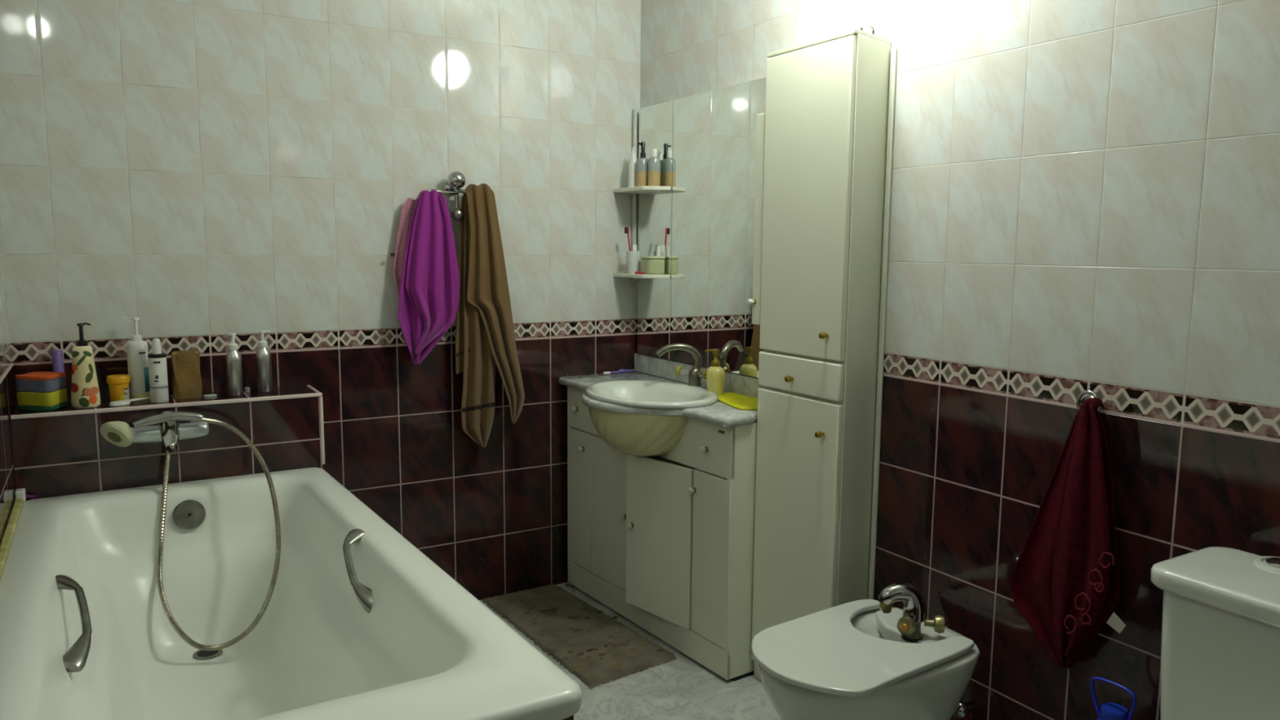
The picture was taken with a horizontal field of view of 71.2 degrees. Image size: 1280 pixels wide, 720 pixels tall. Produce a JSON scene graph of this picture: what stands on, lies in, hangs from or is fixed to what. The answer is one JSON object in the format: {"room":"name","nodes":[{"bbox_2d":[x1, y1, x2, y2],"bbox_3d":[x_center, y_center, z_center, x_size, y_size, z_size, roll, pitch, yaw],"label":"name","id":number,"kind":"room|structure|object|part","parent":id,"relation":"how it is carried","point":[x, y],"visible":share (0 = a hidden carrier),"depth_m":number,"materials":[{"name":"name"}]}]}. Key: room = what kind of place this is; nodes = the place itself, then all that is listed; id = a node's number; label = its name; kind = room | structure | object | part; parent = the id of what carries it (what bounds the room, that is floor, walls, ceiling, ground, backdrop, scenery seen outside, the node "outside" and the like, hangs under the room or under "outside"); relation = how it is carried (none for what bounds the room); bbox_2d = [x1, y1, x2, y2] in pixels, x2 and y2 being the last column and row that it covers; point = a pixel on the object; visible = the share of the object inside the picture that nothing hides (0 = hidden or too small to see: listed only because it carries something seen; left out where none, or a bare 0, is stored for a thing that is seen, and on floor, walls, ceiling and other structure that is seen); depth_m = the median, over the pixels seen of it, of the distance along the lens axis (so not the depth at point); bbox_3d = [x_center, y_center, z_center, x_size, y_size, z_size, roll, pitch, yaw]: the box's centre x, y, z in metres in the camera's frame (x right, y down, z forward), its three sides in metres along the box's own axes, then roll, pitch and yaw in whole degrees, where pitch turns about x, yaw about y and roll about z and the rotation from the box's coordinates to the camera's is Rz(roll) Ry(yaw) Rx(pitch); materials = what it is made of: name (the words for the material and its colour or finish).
{"room":"bathroom","nodes":[
{"label":"bathroom","id":0,"kind":"room"},
{"bbox_2d":[0,219,16,543],"bbox_3d":[-0.905,-0.070,0.946,0.100,2.600,3.750,-4,8,-31],"label":"wall","id":1,"kind":"structure","parent":0,"point":[7,404],"depth_m":2.39,"materials":[{"name":"tile"}]},
{"bbox_2d":[0,363,13,383],"bbox_3d":[-0.876,0.217,1.031,0.004,0.005,3.700,-4,8,-31],"label":"trim","id":2,"kind":"structure","parent":1,"relation":"attached to","point":[11,364],"depth_m":2.41,"materials":[{"name":"white tile"}]},
{"bbox_2d":[0,0,640,599],"bbox_3d":[-0.941,-0.347,3.152,2.325,2.600,0.100,-4,8,-31],"label":"wall","id":3,"kind":"structure","parent":0,"point":[202,172],"depth_m":3.04,"materials":[{"name":"tile"}]},
{"bbox_2d":[426,171,466,221],"bbox_3d":[-0.666,-0.581,3.173,0.197,0.175,0.090,-4,8,-31],"label":"hook rail","id":4,"kind":"object","parent":3,"relation":"attached to","point":[456,180],"visible":0.91,"depth_m":3.15,"materials":[{"name":"silver metal"}]},
{"bbox_2d":[390,197,417,298],"bbox_3d":[-0.808,-0.364,3.129,0.134,0.405,0.022,-4,9,-33],"label":"towel","id":5,"kind":"object","parent":4,"relation":"hanging from","point":[408,207],"visible":0.41,"depth_m":3.11,"materials":[{"name":"pink fabric"}]},
{"bbox_2d":[397,189,460,364],"bbox_3d":[-0.739,-0.288,3.134,0.232,0.614,0.076,-4,8,-31],"label":"towel","id":6,"kind":"object","parent":4,"relation":"hanging from","point":[430,282],"visible":1,"depth_m":3.12,"materials":[{"name":"purple fabric"}]},
{"bbox_3d":[-0.691,-0.589,3.131,0.113,0.015,0.018,-5,9,-39],"label":"swing arm","id":7,"kind":"part","parent":4,"relation":"part of","materials":[{"name":"silver metal"}]},
{"bbox_3d":[-0.652,-0.565,3.175,0.016,0.115,0.016,-4,8,-31],"label":"post","id":8,"kind":"part","parent":4,"relation":"part of","materials":[{"name":"silver metal"}]},
{"bbox_3d":[-0.648,-0.636,3.162,0.064,0.064,0.064,-4,8,-31],"label":"knob","id":9,"kind":"part","parent":4,"relation":"part of","materials":[{"name":"silver metal"}]},
{"bbox_3d":[-0.649,-0.517,3.176,0.048,0.048,0.048,-4,8,-31],"label":"knob","id":10,"kind":"part","parent":4,"relation":"part of","materials":[{"name":"metal"}]},
{"bbox_3d":[-0.607,-0.595,3.180,0.090,0.025,0.018,-2,8,-19],"label":"swing arm","id":11,"kind":"part","parent":4,"relation":"part of","materials":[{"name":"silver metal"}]},
{"bbox_2d":[454,183,524,448],"bbox_3d":[-0.542,-0.152,3.259,0.257,0.964,0.079,-4,8,-31],"label":"towel","id":12,"kind":"object","parent":4,"relation":"hanging from","point":[485,336],"visible":1,"depth_m":3.24,"materials":[{"name":"brown fabric"}]},
{"bbox_2d":[479,582,781,719],"bbox_3d":[0.038,1.206,1.683,2.325,0.100,3.950,-4,8,-31],"label":"floor","id":13,"kind":"structure","parent":0,"point":[680,688],"depth_m":2.74,"materials":[{"name":"stone"}]},
{"bbox_2d":[10,385,324,501],"bbox_3d":[-1.426,0.551,2.796,0.823,0.900,0.202,-4,8,-31],"label":"tiled ledge","id":14,"kind":"object","parent":13,"relation":"on","point":[62,451],"depth_m":2.66,"materials":[{"name":"tile"}]},
{"bbox_2d":[16,388,67,411],"bbox_3d":[-1.716,0.112,2.569,0.105,0.055,0.088,0,7,-1],"label":"sponge","id":15,"kind":"object","parent":14,"relation":"on","point":[26,401],"visible":0.92,"depth_m":2.53,"materials":[{"name":"yellow plastic"}]},
{"bbox_2d":[14,371,66,392],"bbox_3d":[-1.716,0.063,2.562,0.105,0.049,0.088,0,7,-1],"label":"sponge","id":16,"kind":"object","parent":15,"relation":"on","point":[36,381],"visible":1,"depth_m":2.52,"materials":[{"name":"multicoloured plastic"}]},
{"bbox_2d":[51,350,63,372],"bbox_3d":[-1.721,0.050,2.647,0.027,0.158,0.027,-4,8,-31],"label":"tube","id":17,"kind":"object","parent":14,"relation":"on","point":[57,355],"visible":0.45,"depth_m":2.63,"materials":[{"name":"plastic"}]},
{"bbox_2d":[71,322,100,408],"bbox_3d":[-1.606,0.015,2.579,0.073,0.246,0.073,-4,8,-31],"label":"soap dispenser","id":18,"kind":"object","parent":14,"relation":"on","point":[85,391],"visible":1,"depth_m":2.56,"materials":[{"name":"ceramic"}]},
{"bbox_2d":[106,374,130,402],"bbox_3d":[-1.558,0.087,2.673,0.062,0.081,0.062,-4,8,-31],"label":"jar","id":19,"kind":"object","parent":14,"relation":"on","point":[118,384],"visible":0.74,"depth_m":2.65,"materials":[{"name":"plastic"}]},
{"bbox_3d":[-1.558,0.057,2.669,0.062,0.021,0.062,-4,8,-31],"label":"lid","id":20,"kind":"part","parent":19,"relation":"part of","materials":[{"name":"plastic"}]},
{"bbox_2d":[109,396,150,407],"bbox_3d":[-1.511,0.123,2.652,0.042,0.016,0.130,3,8,23],"label":"bath brush","id":21,"kind":"object","parent":14,"relation":"on","point":[120,403],"visible":1,"depth_m":2.62,"materials":[{"name":"white plastic"}]},
{"bbox_3d":[-1.503,0.119,2.672,0.017,0.010,0.086,3,8,23],"label":"brush handle","id":22,"kind":"part","parent":21,"relation":"part of","materials":[{"name":"white plastic"}]},
{"bbox_2d":[122,317,150,400],"bbox_3d":[-1.527,-0.005,2.719,0.058,0.252,0.058,2,7,14],"label":"pump bottle","id":23,"kind":"object","parent":14,"relation":"on","point":[137,352],"visible":0.85,"depth_m":2.70,"materials":[{"name":"white plastic"}]},
{"bbox_2d":[147,337,168,402],"bbox_3d":[-1.453,0.030,2.694,0.050,0.191,0.050,-4,8,-31],"label":"spray can","id":24,"kind":"object","parent":14,"relation":"on","point":[157,367],"visible":1,"depth_m":2.68,"materials":[{"name":"white plastic"}]},
{"bbox_3d":[-1.373,0.134,2.660,0.822,0.012,0.009,-4,8,-31],"label":"edge trim","id":25,"kind":"part","parent":14,"relation":"part of","materials":[{"name":"white tile"}]},
{"bbox_2d":[128,410,208,453],"bbox_3d":[-1.386,0.206,2.598,0.238,0.122,0.107,-4,8,-31],"label":"mixer","id":26,"kind":"object","parent":14,"relation":"attached to","point":[169,433],"visible":0.74,"depth_m":2.57,"materials":[{"name":"silver metal"}]},
{"bbox_3d":[-1.357,0.248,2.587,0.027,0.041,0.035,-4,8,-31],"label":"spout","id":27,"kind":"part","parent":26,"relation":"part of","materials":[{"name":"silver metal"}]},
{"bbox_2d":[171,349,202,399],"bbox_3d":[-1.407,0.043,2.774,0.082,0.146,0.064,-5,9,-35],"label":"pouch","id":28,"kind":"object","parent":14,"relation":"on","point":[186,375],"visible":1,"depth_m":2.76,"materials":[{"name":"brown paper"}]},
{"bbox_2d":[203,394,217,397],"bbox_3d":[-1.343,0.111,2.792,0.040,0.007,0.020,-4,8,-31],"label":"soap sliver","id":29,"kind":"object","parent":14,"relation":"on","point":[206,395],"visible":1,"depth_m":2.79,"materials":[{"name":"white"}]},
{"bbox_2d":[226,333,243,396],"bbox_3d":[-1.272,0.014,2.801,0.045,0.199,0.045,-4,8,-31],"label":"bottle","id":30,"kind":"object","parent":14,"relation":"on","point":[233,358],"visible":1,"depth_m":2.79,"materials":[{"name":"silver metal"}]},
{"bbox_2d":[226,364,230,390],"bbox_3d":[-1.283,0.054,2.786,0.007,0.083,0.001,4,8,28],"label":"print","id":31,"kind":"object","parent":30,"relation":"attached to","point":[228,365],"depth_m":2.79},
{"bbox_3d":[-1.267,0.096,2.883,0.018,0.016,0.018,-4,8,-31],"label":"bottle cap","id":32,"kind":"part","parent":14,"relation":"part of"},
{"bbox_2d":[256,330,272,392],"bbox_3d":[-1.212,0.004,2.883,0.048,0.199,0.045,-4,8,-31],"label":"bottle","id":33,"kind":"object","parent":14,"relation":"on","point":[264,367],"visible":1,"depth_m":2.87,"materials":[{"name":"silver metal"}]},
{"bbox_3d":[-1.025,0.227,2.882,0.010,0.223,0.009,-4,8,-31],"label":"edge trim","id":34,"kind":"part","parent":14,"relation":"part of","materials":[{"name":"white tile"}]},
{"bbox_2d":[562,715,573,719],"bbox_3d":[-0.919,0.802,2.006,0.853,0.606,1.723,-4,8,-31],"label":"surround","id":35,"kind":"object","parent":13,"relation":"on","point":[571,717],"visible":0.02,"depth_m":1.45,"materials":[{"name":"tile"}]},
{"bbox_2d":[0,467,582,719],"bbox_3d":[-0.906,0.643,1.981,0.875,0.435,1.743,-4,8,-31],"label":"bathtub","id":36,"kind":"object","parent":35,"relation":"on","point":[357,623],"depth_m":2.17,"materials":[{"name":"white ceramic"}]},
{"bbox_3d":[-1.272,0.466,1.744,0.024,0.031,1.725,-4,8,-31],"label":"sealing strip","id":37,"kind":"part","parent":36,"relation":"part of","materials":[{"name":"beige plastic"}]},
{"bbox_2d":[26,493,35,498],"bbox_3d":[-1.696,0.378,2.479,0.034,0.015,0.012,-4,8,-31],"label":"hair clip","id":38,"kind":"object","parent":36,"relation":"on","point":[31,496],"visible":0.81,"depth_m":2.48,"materials":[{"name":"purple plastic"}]},
{"bbox_3d":[-1.196,0.544,1.875,0.068,0.093,0.363,-5,9,-36],"label":"grab handle","id":39,"kind":"part","parent":36,"relation":"part of","materials":[{"name":"metal"}]},
{"bbox_2d":[100,411,280,650],"bbox_3d":[-1.208,0.457,2.510,0.503,0.594,0.307,4,8,28],"label":"shower","id":40,"kind":"object","parent":36,"relation":"on","point":[119,433],"visible":1,"depth_m":2.49,"materials":[{"name":"silver metal"}]},
{"bbox_3d":[-1.448,0.213,2.463,0.040,0.033,0.024,2,7,10],"label":"shower plate","id":41,"kind":"part","parent":40,"relation":"part of","materials":[{"name":"beige plastic"}]},
{"bbox_3d":[-1.352,0.169,2.564,0.188,0.037,0.030,-5,9,-37],"label":"handle","id":42,"kind":"part","parent":40,"relation":"part of","materials":[{"name":"silver metal"}]},
{"bbox_3d":[-0.669,0.499,2.134,0.065,0.132,0.249,-3,8,-27],"label":"grab handle","id":43,"kind":"part","parent":36,"relation":"part of","materials":[{"name":"metal"}]},
{"bbox_2d":[481,583,676,688],"bbox_3d":[-0.236,0.954,3.196,0.390,0.015,0.838,-4,8,-31],"label":"bath mat","id":44,"kind":"object","parent":13,"relation":"on","point":[594,646],"visible":1,"depth_m":3.12,"materials":[{"name":"brown fabric"}]},
{"bbox_2d":[567,386,757,681],"bbox_3d":[0.071,0.550,3.212,0.334,0.822,0.993,-4,9,-34],"label":"vanity cabinet","id":45,"kind":"object","parent":13,"relation":"on","point":[665,542],"visible":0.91,"depth_m":2.96,"materials":[{"name":"beige laminate"}]},
{"bbox_3d":[-0.254,0.189,3.451,0.027,0.024,0.024,-4,9,-34],"label":"knob","id":46,"kind":"part","parent":45,"relation":"part of","materials":[{"name":"white plastic"}]},
{"bbox_3d":[-0.229,0.342,3.433,0.027,0.024,0.024,-4,9,-34],"label":"knob","id":47,"kind":"part","parent":45,"relation":"part of","materials":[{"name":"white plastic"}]},
{"bbox_3d":[-0.233,0.544,3.499,0.016,0.542,0.178,-4,9,-34],"label":"door","id":48,"kind":"part","parent":45,"relation":"part of","materials":[{"name":"beige laminate"}]},
{"bbox_3d":[-0.092,0.570,3.298,0.016,0.542,0.310,-4,9,-34],"label":"door","id":49,"kind":"part","parent":45,"relation":"part of","materials":[{"name":"beige laminate"}]},
{"bbox_3d":[-0.064,0.566,3.218,0.027,0.024,0.024,-4,9,-34],"label":"knob","id":50,"kind":"part","parent":45,"relation":"part of","materials":[{"name":"white plastic"}]},
{"bbox_3d":[-0.037,0.575,3.100,0.027,0.024,0.024,-6,10,-42],"label":"knob","id":51,"kind":"part","parent":45,"relation":"part of","materials":[{"name":"white plastic"}]},
{"bbox_3d":[0.007,0.579,3.172,0.004,0.537,0.957,-4,9,-34],"label":"frame","id":52,"kind":"part","parent":45,"relation":"part of","materials":[{"name":"white wood"}]},
{"bbox_3d":[0.002,0.231,3.122,0.016,0.167,0.993,-4,9,-34],"label":"drawer","id":53,"kind":"part","parent":45,"relation":"part of","materials":[{"name":"beige laminate"}]},
{"bbox_3d":[0.061,0.605,3.027,0.016,0.540,0.312,-6,10,-42],"label":"door","id":54,"kind":"part","parent":45,"relation":"part of","materials":[{"name":"beige laminate"}]},
{"bbox_2d":[558,353,763,427],"bbox_3d":[0.050,0.092,3.142,0.549,0.100,1.037,-4,9,-34],"label":"countertop","id":55,"kind":"structure","parent":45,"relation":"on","point":[646,367],"depth_m":3.07,"materials":[{"name":"grey stone"}]},
{"bbox_2d":[603,368,634,374],"bbox_3d":[-0.086,0.048,3.625,0.152,0.010,0.013,-5,9,-37],"label":"toothbrush","id":56,"kind":"object","parent":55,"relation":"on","point":[632,370],"visible":1,"depth_m":3.62,"materials":[{"name":"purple plastic"}]},
{"bbox_3d":[-0.074,0.047,3.635,0.121,0.010,0.010,-5,9,-38],"label":"brush stem","id":57,"kind":"part","parent":56,"relation":"part of","materials":[{"name":"purple plastic"}]},
{"bbox_2d":[584,379,719,456],"bbox_3d":[0.035,0.211,3.092,0.436,0.216,0.553,-4,9,-34],"label":"washbasin","id":58,"kind":"object","parent":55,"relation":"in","point":[635,434],"visible":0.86,"depth_m":2.95,"materials":[{"name":"white ceramic"}]},
{"bbox_3d":[0.011,0.230,3.077,0.340,0.182,0.477,-4,9,-34],"label":"ribbed bowl","id":59,"kind":"part","parent":58,"relation":"part of","materials":[{"name":"beige ceramic"}]},
{"bbox_2d":[655,343,706,386],"bbox_3d":[0.153,0.016,3.193,0.193,0.155,0.073,1,7,7],"label":"mixer","id":60,"kind":"object","parent":58,"relation":"on","point":[695,375],"visible":0.94,"depth_m":3.18,"materials":[{"name":"silver metal"}]},
{"bbox_3d":[0.139,-0.008,3.180,0.168,0.103,0.029,0,7,-7],"label":"spout","id":61,"kind":"part","parent":60,"relation":"part of","materials":[{"name":"silver metal"}]},
{"bbox_3d":[0.140,0.038,3.216,0.019,0.037,0.038,3,8,22],"label":"handle knob","id":62,"kind":"part","parent":60,"relation":"part of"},
{"bbox_3d":[0.162,0.047,3.208,0.040,0.029,0.020,4,8,23],"label":"handle stem","id":63,"kind":"part","parent":60,"relation":"part of","materials":[{"name":"silver metal"}]},
{"bbox_2d":[687,367,702,386],"bbox_3d":[0.196,0.060,3.196,0.050,0.068,0.050,-4,9,-34],"label":"tap","id":64,"kind":"object","parent":60,"relation":"on","point":[694,375],"depth_m":3.18,"materials":[{"name":"silver metal"}]},
{"bbox_3d":[0.233,0.052,3.165,0.015,0.032,0.032,7,10,42],"label":"handle knob","id":65,"kind":"part","parent":60,"relation":"part of","materials":[{"name":"gold metal"}]},
{"bbox_2d":[704,348,724,395],"bbox_3d":[0.260,0.043,3.074,0.060,0.164,0.075,-4,9,-34],"label":"soap bottle","id":66,"kind":"object","parent":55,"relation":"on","point":[715,374],"visible":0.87,"depth_m":3.05,"materials":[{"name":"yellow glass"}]},
{"bbox_2d":[718,392,757,409],"bbox_3d":[0.341,0.135,2.973,0.143,0.006,0.314,-1,7,-15],"label":"cloth","id":67,"kind":"object","parent":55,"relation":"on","point":[740,402],"visible":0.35,"depth_m":2.95,"materials":[{"name":"yellow fabric"}]},
{"bbox_3d":[0.165,0.419,2.868,0.027,0.024,0.024,-4,9,-34],"label":"knob","id":68,"kind":"part","parent":45,"relation":"part of","materials":[{"name":"white plastic"}]},
{"bbox_3d":[0.199,0.282,2.804,0.027,0.024,0.024,-4,9,-34],"label":"knob","id":69,"kind":"part","parent":45,"relation":"part of","materials":[{"name":"white plastic"}]},
{"bbox_3d":[0.228,0.630,2.839,0.016,0.542,0.185,-4,9,-34],"label":"door","id":70,"kind":"part","parent":45,"relation":"part of","materials":[{"name":"beige laminate"}]},
{"bbox_3d":[0.378,0.594,2.834,0.261,0.810,0.018,-4,9,-34],"label":"panel","id":71,"kind":"part","parent":45,"relation":"part of","materials":[{"name":"beige laminate"}]},
{"bbox_2d":[751,28,890,680],"bbox_3d":[0.517,0.072,2.620,0.209,1.924,0.358,-4,8,-31],"label":"tall cabinet","id":72,"kind":"object","parent":13,"relation":"on","point":[826,115],"visible":0.94,"depth_m":2.52,"materials":[{"name":"beige laminate"}]},
{"bbox_3d":[0.431,0.055,2.585,0.027,0.020,0.020,-4,8,-31],"label":"knob","id":73,"kind":"part","parent":72,"relation":"part of","materials":[{"name":"gold metal"}]},
{"bbox_3d":[0.455,0.537,2.644,0.019,0.874,0.353,-4,8,-31],"label":"door","id":74,"kind":"part","parent":72,"relation":"part of","materials":[{"name":"beige laminate"}]},
{"bbox_3d":[0.459,0.044,2.582,0.019,0.103,0.353,-4,8,-31],"label":"drawer","id":75,"kind":"part","parent":72,"relation":"part of","materials":[{"name":"beige laminate"}]},
{"bbox_3d":[0.464,-0.439,2.522,0.017,0.854,0.353,-4,8,-31],"label":"door","id":76,"kind":"part","parent":72,"relation":"part of","materials":[{"name":"beige laminate"}]},
{"bbox_3d":[0.500,0.207,2.487,0.027,0.020,0.020,-4,8,-31],"label":"knob","id":77,"kind":"part","parent":72,"relation":"part of","materials":[{"name":"gold metal"}]},
{"bbox_3d":[0.504,-0.067,2.453,0.027,0.020,0.020,-4,8,-31],"label":"knob","id":78,"kind":"part","parent":72,"relation":"part of","materials":[{"name":"gold metal"}]},
{"bbox_3d":[0.539,-0.877,2.510,0.176,0.012,0.358,-4,8,-31],"label":"panel","id":79,"kind":"part","parent":72,"relation":"part of","materials":[{"name":"laminate"}]},
{"bbox_2d":[860,23,875,35],"bbox_3d":[0.612,-0.887,2.404,0.054,0.034,0.016,-4,8,-31],"label":"clip","id":80,"kind":"object","parent":72,"relation":"on","point":[863,25],"visible":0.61,"depth_m":2.40,"materials":[{"name":"white plastic"}]},
{"bbox_2d":[751,599,980,719],"bbox_3d":[0.532,0.884,2.195,0.574,0.419,0.382,-4,8,-31],"label":"bidet","id":81,"kind":"object","parent":13,"relation":"on","point":[851,660],"visible":0.98,"depth_m":2.07,"materials":[{"name":"white ceramic"}]},
{"bbox_2d":[878,582,946,642],"bbox_3d":[0.676,0.625,2.208,0.161,0.141,0.090,-2,7,-16],"label":"mixer","id":82,"kind":"object","parent":81,"relation":"on","point":[914,611],"visible":1,"depth_m":2.20,"materials":[{"name":"silver metal"}]},
{"bbox_3d":[0.652,0.600,2.221,0.122,0.096,0.059,0,7,-1],"label":"spout","id":83,"kind":"part","parent":82,"relation":"part of","materials":[{"name":"silver metal"}]},
{"bbox_2d":[897,611,946,639],"bbox_3d":[0.689,0.659,2.207,0.133,0.072,0.089,-4,8,-31],"label":"handle","id":84,"kind":"object","parent":82,"relation":"on","point":[909,624],"depth_m":2.20,"materials":[{"name":"gold metal"}]},
{"bbox_2d":[1090,676,1136,719],"bbox_3d":[1.000,0.905,1.908,0.136,0.456,0.136,-4,8,-31],"label":"toilet brush","id":85,"kind":"object","parent":13,"relation":"on","point":[1108,711],"visible":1,"depth_m":1.88,"materials":[{"name":"blue plastic"}]},
{"bbox_2d":[1150,546,1279,719],"bbox_3d":[0.978,0.786,1.447,0.625,0.808,0.452,-4,8,-31],"label":"toilet","id":86,"kind":"object","parent":13,"relation":"on","point":[1220,643],"visible":1,"depth_m":1.54,"materials":[{"name":"white ceramic"}]},
{"bbox_3d":[1.131,0.405,1.490,0.249,0.040,0.452,-4,8,-31],"label":"cistern lid","id":87,"kind":"part","parent":86,"relation":"part of","materials":[{"name":"white ceramic"}]},
{"bbox_2d":[640,0,1279,719],"bbox_3d":[1.003,-0.197,2.083,0.100,2.600,3.750,-4,8,-31],"label":"wall","id":88,"kind":"structure","parent":0,"point":[1085,195],"depth_m":2.06,"materials":[{"name":"tile"}]},
{"bbox_2d":[613,109,671,281],"bbox_3d":[0.006,-0.640,3.464,0.096,0.680,0.273,-4,8,-31],"label":"corner shelf","id":89,"kind":"object","parent":88,"relation":"attached to","point":[633,190],"visible":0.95,"depth_m":3.54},
{"bbox_2d":[628,146,637,187],"bbox_3d":[-0.025,-0.750,3.482,0.040,0.159,0.040,-4,8,-31],"label":"bottle","id":90,"kind":"object","parent":89,"relation":"on","point":[633,162],"visible":0.67,"depth_m":3.47,"materials":[{"name":"white plastic"}]},
{"bbox_2d":[626,250,640,273],"bbox_3d":[-0.025,-0.384,3.518,0.058,0.088,0.058,-4,8,-31],"label":"tumbler","id":91,"kind":"object","parent":89,"relation":"on","point":[633,258],"visible":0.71,"depth_m":3.50,"materials":[{"name":"white plastic"}]},
{"bbox_2d":[624,226,631,251],"bbox_3d":[-0.043,-0.434,3.503,0.037,0.171,0.010,-4,8,-31],"label":"toothbrush","id":92,"kind":"object","parent":91,"relation":"in","point":[626,228],"visible":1,"depth_m":3.49,"materials":[{"name":"red plastic"}]},
{"bbox_3d":[-0.038,-0.434,3.504,0.028,0.171,0.008,-3,8,-25],"label":"brush stem","id":93,"kind":"part","parent":92,"relation":"part of","materials":[{"name":"red plastic"}]},
{"bbox_2d":[632,244,636,251],"bbox_3d":[-0.020,-0.400,3.507,0.022,0.105,0.022,-6,10,-42],"label":"toothpaste tube","id":94,"kind":"object","parent":91,"relation":"in","point":[634,246],"visible":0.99,"depth_m":3.50,"materials":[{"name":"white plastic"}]},
{"bbox_3d":[-0.023,-0.657,3.591,0.014,0.680,0.016,-4,8,-31],"label":"post","id":95,"kind":"part","parent":89,"relation":"part of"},
{"bbox_2d":[634,271,644,274],"bbox_3d":[-0.001,-0.337,3.446,0.044,0.011,0.011,6,9,37],"label":"razor","id":96,"kind":"object","parent":89,"relation":"on","point":[637,272],"visible":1,"depth_m":3.44,"materials":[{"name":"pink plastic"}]},
{"bbox_2d":[636,142,648,186],"bbox_3d":[0.011,-0.751,3.439,0.047,0.172,0.047,-4,8,-31],"label":"spray bottle","id":97,"kind":"object","parent":89,"relation":"on","point":[642,162],"visible":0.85,"depth_m":3.42,"materials":[{"name":"grey plastic"}]},
{"bbox_2d":[640,255,665,274],"bbox_3d":[0.046,-0.366,3.450,0.064,0.070,0.096,-4,8,-31],"label":"soap box","id":98,"kind":"object","parent":89,"relation":"on","point":[650,264],"visible":0.98,"depth_m":3.42,"materials":[{"name":"green plastic"}]},
{"bbox_3d":[0.046,-0.395,3.446,0.064,0.012,0.096,-4,8,-31],"label":"box lid","id":99,"kind":"part","parent":98,"relation":"part of","materials":[{"name":"plastic"}]},
{"bbox_2d":[656,245,660,256],"bbox_3d":[0.071,-0.419,3.437,0.016,0.038,0.016,-4,8,-31],"label":"tube","id":100,"kind":"object","parent":98,"relation":"on","point":[658,247],"visible":1,"depth_m":3.43,"materials":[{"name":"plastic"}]},
{"bbox_2d":[648,148,660,186],"bbox_3d":[0.055,-0.731,3.404,0.047,0.141,0.047,-4,8,-31],"label":"lotion bottle","id":101,"kind":"object","parent":89,"relation":"on","point":[654,162],"visible":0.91,"depth_m":3.39,"materials":[{"name":"beige plastic"}]},
{"bbox_2d":[634,353,763,398],"bbox_3d":[0.244,0.064,3.267,0.021,0.073,1.010,-4,8,-31],"label":"backsplash","id":102,"kind":"structure","parent":88,"relation":"attached to","point":[743,384],"depth_m":3.38,"materials":[{"name":"grey stone"}]},
{"bbox_2d":[637,76,766,377],"bbox_3d":[0.249,-0.459,3.197,0.024,0.974,0.958,-4,8,-31],"label":"mirror","id":103,"kind":"object","parent":88,"relation":"attached to","point":[703,227],"visible":0.76,"depth_m":3.21,"materials":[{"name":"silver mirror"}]},
{"bbox_3d":[0.061,-0.498,3.497,0.012,0.974,0.246,-4,8,-31],"label":"panel","id":104,"kind":"part","parent":103,"relation":"part of","materials":[{"name":"silver mirror"}]},
{"bbox_2d":[746,112,765,324],"bbox_3d":[0.410,-0.424,2.729,0.179,0.633,0.042,-4,8,-31],"label":"upper cabinet","id":105,"kind":"object","parent":88,"relation":"attached to","point":[755,302],"visible":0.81,"depth_m":2.70,"materials":[{"name":"beige laminate"}]},
{"bbox_3d":[0.339,-0.177,2.727,0.027,0.020,0.020,-4,8,-31],"label":"knob","id":106,"kind":"part","parent":105,"relation":"part of","materials":[{"name":"white plastic"}]},
{"bbox_2d":[867,47,897,599],"bbox_3d":[0.682,0.095,2.546,0.009,1.900,0.018,-4,8,-31],"label":"trim","id":107,"kind":"structure","parent":88,"relation":"attached to","point":[893,51],"depth_m":2.51,"materials":[{"name":"laminate"}]},
{"bbox_2d":[952,699,978,719],"bbox_3d":[0.838,0.897,2.306,0.079,0.044,0.047,-4,8,-31],"label":"shutoff valve","id":108,"kind":"object","parent":88,"relation":"attached to","point":[962,713],"visible":0.8,"depth_m":2.28,"materials":[{"name":"silver metal"}]},
{"bbox_3d":[0.823,0.898,2.297,0.044,0.044,0.044,-4,8,-31],"label":"valve knob","id":109,"kind":"part","parent":108,"relation":"part of","materials":[{"name":"silver metal"}]},
{"bbox_2d":[1075,390,1101,411],"bbox_3d":[1.004,0.097,1.993,0.024,0.061,0.057,-4,8,-31],"label":"towel ring","id":110,"kind":"object","parent":88,"relation":"attached to","point":[1091,393],"visible":0.53,"depth_m":2.00,"materials":[{"name":"silver metal"}]},
{"bbox_2d":[1008,397,1125,668],"bbox_3d":[0.963,0.396,2.016,0.066,0.643,0.294,-4,8,-31],"label":"towel","id":111,"kind":"object","parent":110,"relation":"hanging from","point":[1064,580],"visible":1,"depth_m":1.99,"materials":[{"name":"red fabric"}]}
]}

